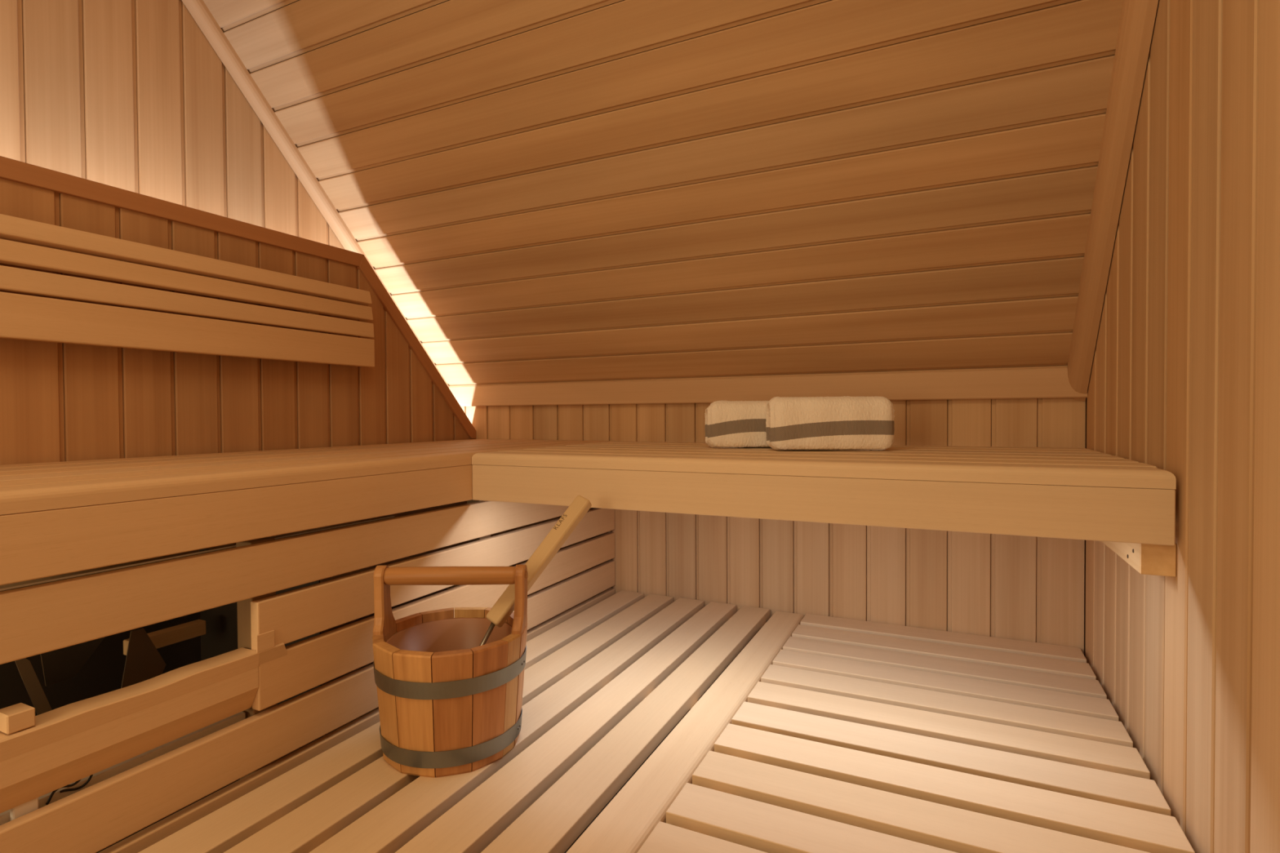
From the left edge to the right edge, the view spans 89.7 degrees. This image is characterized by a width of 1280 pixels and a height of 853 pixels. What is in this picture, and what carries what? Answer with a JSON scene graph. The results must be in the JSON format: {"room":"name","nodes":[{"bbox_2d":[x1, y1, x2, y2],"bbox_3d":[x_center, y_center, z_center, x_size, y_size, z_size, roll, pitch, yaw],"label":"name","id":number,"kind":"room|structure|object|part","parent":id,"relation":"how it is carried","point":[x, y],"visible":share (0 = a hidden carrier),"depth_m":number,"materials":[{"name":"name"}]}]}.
{"room":"sauna","nodes":[
{"label":"sauna","id":0,"kind":"room"},
{"bbox_2d":[0,0,446,759],"bbox_3d":[-1.460,-0.133,1.217,0.036,2.400,3.100,0,1,26],"label":"wall","id":1,"kind":"structure","parent":0,"point":[133,95],"depth_m":1.62,"materials":[{"name":"beige wood"}]},
{"bbox_2d":[182,0,448,387],"bbox_3d":[-0.998,-0.678,2.092,0.036,1.306,1.216,0,1,26],"label":"trim","id":2,"kind":"structure","parent":1,"relation":"attached to","point":[198,10],"depth_m":1.90,"materials":[{"name":"brown wood"}]},
{"bbox_2d":[0,155,475,588],"bbox_3d":[-1.303,0.030,1.178,0.029,1.114,2.999,0,1,26],"label":"wall partition","id":3,"kind":"structure","parent":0,"point":[60,402],"depth_m":1.59,"materials":[{"name":"brown wood"}]},
{"bbox_2d":[0,213,374,367],"bbox_3d":[-1.374,-0.280,0.931,0.072,0.236,2.400,0,1,26],"label":"backrest","id":4,"kind":"object","parent":3,"relation":"attached to","point":[22,317],"visible":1,"depth_m":1.46,"materials":[{"name":"brown wood"}]},
{"bbox_2d":[564,727,675,852],"bbox_3d":[-0.433,1.068,0.839,2.500,0.040,3.300,0,1,26],"label":"floor","id":5,"kind":"structure","parent":0,"point":[673,727],"depth_m":1.79,"materials":[{"name":"brown wood"}]},
{"bbox_2d":[0,548,322,852],"bbox_3d":[-0.957,0.650,1.192,0.453,0.730,0.580,0,1,26],"label":"heater","id":6,"kind":"object","parent":5,"relation":"on","point":[46,682],"visible":0.1,"depth_m":1.30,"materials":[{"name":"black metal"}]},
{"bbox_3d":[-1.016,0.487,1.092,0.003,0.240,0.075,0,1,26],"label":"plate","id":7,"kind":"part","parent":6,"relation":"part of","materials":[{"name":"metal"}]},
{"bbox_3d":[-0.956,0.487,1.219,0.025,0.195,0.104,0,1,16],"label":"deflector plate","id":8,"kind":"part","parent":6,"relation":"part of","materials":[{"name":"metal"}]},
{"bbox_2d":[123,619,206,655],"bbox_3d":[-0.983,0.437,1.336,0.025,0.030,0.145,0,1,26],"label":"batten","id":9,"kind":"object","parent":6,"relation":"in","point":[180,633],"visible":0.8,"depth_m":1.34,"materials":[{"name":"brown wood"}]},
{"bbox_3d":[-1.013,0.810,1.178,0.360,0.410,0.500,0,1,26],"label":"casing","id":10,"kind":"part","parent":6,"relation":"part of","materials":[{"name":"wood"}]},
{"bbox_2d":[203,0,1123,386],"bbox_3d":[-0.436,-0.653,0.827,2.167,1.440,3.262,0,1,26],"label":"ceiling","id":11,"kind":"structure","parent":0,"point":[544,191],"depth_m":1.63,"materials":[{"name":"brown wood"}]},
{"bbox_2d":[446,397,1086,727],"bbox_3d":[0.224,0.411,2.139,2.300,1.300,0.036,0,1,26],"label":"wall","id":12,"kind":"structure","parent":0,"point":[1027,588],"depth_m":1.91,"materials":[{"name":"beige wood"}]},
{"bbox_2d":[0,499,614,852],"bbox_3d":[-0.740,0.455,0.971,0.066,0.505,2.896,0,1,26],"label":"wood panel","id":13,"kind":"object","parent":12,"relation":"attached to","point":[42,754],"visible":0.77,"depth_m":1.06,"materials":[{"name":"brown wood"}]},
{"bbox_2d":[9,797,38,821],"bbox_3d":[-0.803,0.494,0.839,0.010,0.032,0.026,0,1,26],"label":"box","id":14,"kind":"object","parent":13,"relation":"attached to","point":[29,806],"visible":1,"depth_m":0.83,"materials":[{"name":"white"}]},
{"bbox_2d":[0,711,245,825],"bbox_3d":[-0.816,0.505,0.844,0.014,0.013,0.599,0,1,26],"label":"metal rail","id":15,"kind":"object","parent":13,"relation":"attached to","point":[115,770],"visible":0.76,"depth_m":0.96,"materials":[{"name":"silver metal"}]},
{"bbox_2d":[45,774,93,804],"bbox_3d":[-0.782,0.494,0.883,0.010,0.027,0.053,0,1,26],"label":"cable","id":16,"kind":"object","parent":15,"relation":"attached to","point":[91,776],"visible":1,"depth_m":0.88,"materials":[{"name":"black rubber"}]},
{"bbox_3d":[-0.799,0.437,0.826,0.049,0.102,0.614,0,1,26],"label":"guard rail","id":17,"kind":"part","parent":13,"relation":"part of","materials":[{"name":"brown wood"}]},
{"bbox_3d":[-0.635,0.395,1.117,0.004,0.028,0.055,0,1,26],"label":"rail","id":18,"kind":"part","parent":13,"relation":"part of","materials":[{"name":"brown wood"}]},
{"bbox_2d":[0,439,613,585],"bbox_3d":[-0.991,0.134,1.085,0.626,0.115,2.896,0,1,26],"label":"bench","id":19,"kind":"object","parent":13,"relation":"on","point":[56,518],"visible":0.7,"depth_m":1.06,"materials":[{"name":"brown wood"}]},
{"bbox_2d":[138,590,804,852],"bbox_3d":[-0.263,0.668,1.105,0.634,0.148,2.241,0,1,26],"label":"bench","id":20,"kind":"object","parent":13,"relation":"attached to","point":[604,686],"visible":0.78,"depth_m":1.14,"materials":[{"name":"brown wood"}]},
{"bbox_2d":[372,564,528,777],"bbox_3d":[-0.352,0.426,1.208,0.277,0.333,0.278,0,1,26],"label":"bucket","id":21,"kind":"object","parent":20,"relation":"on","point":[450,704],"visible":1,"depth_m":1.12,"materials":[{"name":"brown wood"}]},
{"bbox_3d":[-0.353,0.280,1.206,0.251,0.034,0.034,0,1,0],"label":"handle","id":22,"kind":"part","parent":21,"relation":"part of","materials":[{"name":"brown wood"}]},
{"bbox_2d":[479,495,591,645],"bbox_3d":[-0.243,0.353,1.249,0.338,0.417,0.072,-1,1,-32],"label":"ladle","id":23,"kind":"object","parent":21,"relation":"in","point":[504,607],"visible":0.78,"depth_m":1.27,"materials":[{"name":"brown wood"}]},
{"bbox_3d":[-0.322,0.462,1.191,0.009,0.230,0.009,15,-21,32],"label":"rod","id":24,"kind":"part","parent":23,"relation":"part of","materials":[{"name":"silver metal"}]},
{"bbox_2d":[448,367,1087,406],"bbox_3d":[0.181,-0.124,2.118,2.146,0.094,0.020,0,1,26],"label":"trim","id":25,"kind":"structure","parent":12,"relation":"attached to","point":[1039,383],"depth_m":1.97,"materials":[{"name":"brown wood"}]},
{"bbox_2d":[1084,0,1279,852],"bbox_3d":[0.509,-0.128,0.275,0.036,2.400,3.100,0,1,26],"label":"wall","id":26,"kind":"structure","parent":0,"point":[1184,380],"depth_m":0.90,"materials":[{"name":"brown wood"}]},
{"bbox_2d":[637,613,1195,852],"bbox_3d":[0.506,0.633,1.153,0.703,0.088,1.493,0,1,26],"label":"bench","id":27,"kind":"object","parent":26,"relation":"attached to","point":[858,736],"visible":1,"depth_m":1.15,"materials":[{"name":"brown wood"}]},
{"bbox_2d":[1066,0,1158,400],"bbox_3d":[0.887,-0.691,1.157,0.042,1.270,1.185,0,1,26],"label":"trim","id":28,"kind":"structure","parent":26,"relation":"attached to","point":[1137,19],"depth_m":1.30,"materials":[{"name":"brown wood"}]},
{"bbox_2d":[1102,541,1176,577],"bbox_3d":[0.973,0.202,1.343,0.047,0.052,0.735,0,1,26],"label":"support beam","id":29,"kind":"structure","parent":26,"relation":"attached to","point":[1146,559],"depth_m":1.02,"materials":[{"name":"brown wood"}]},
{"bbox_2d":[471,441,1176,546],"bbox_3d":[0.368,0.117,1.619,1.362,0.115,0.759,0,1,26],"label":"bench","id":30,"kind":"object","parent":29,"relation":"on","point":[1085,494],"visible":0.97,"depth_m":1.21,"materials":[{"name":"brown wood"}]},
{"bbox_2d":[704,400,769,448],"bbox_3d":[0.319,-0.007,1.738,0.281,0.130,0.113,0,1,1],"label":"towel","id":31,"kind":"object","parent":30,"relation":"on","point":[728,424],"visible":0.55,"depth_m":1.69,"materials":[{"name":"fabric"}]},
{"bbox_2d":[765,395,894,450],"bbox_3d":[0.466,-0.008,1.591,0.298,0.134,0.119,0,1,5],"label":"towel","id":32,"kind":"object","parent":30,"relation":"on","point":[847,423],"visible":1,"depth_m":1.54,"materials":[{"name":"fabric"}]}
]}

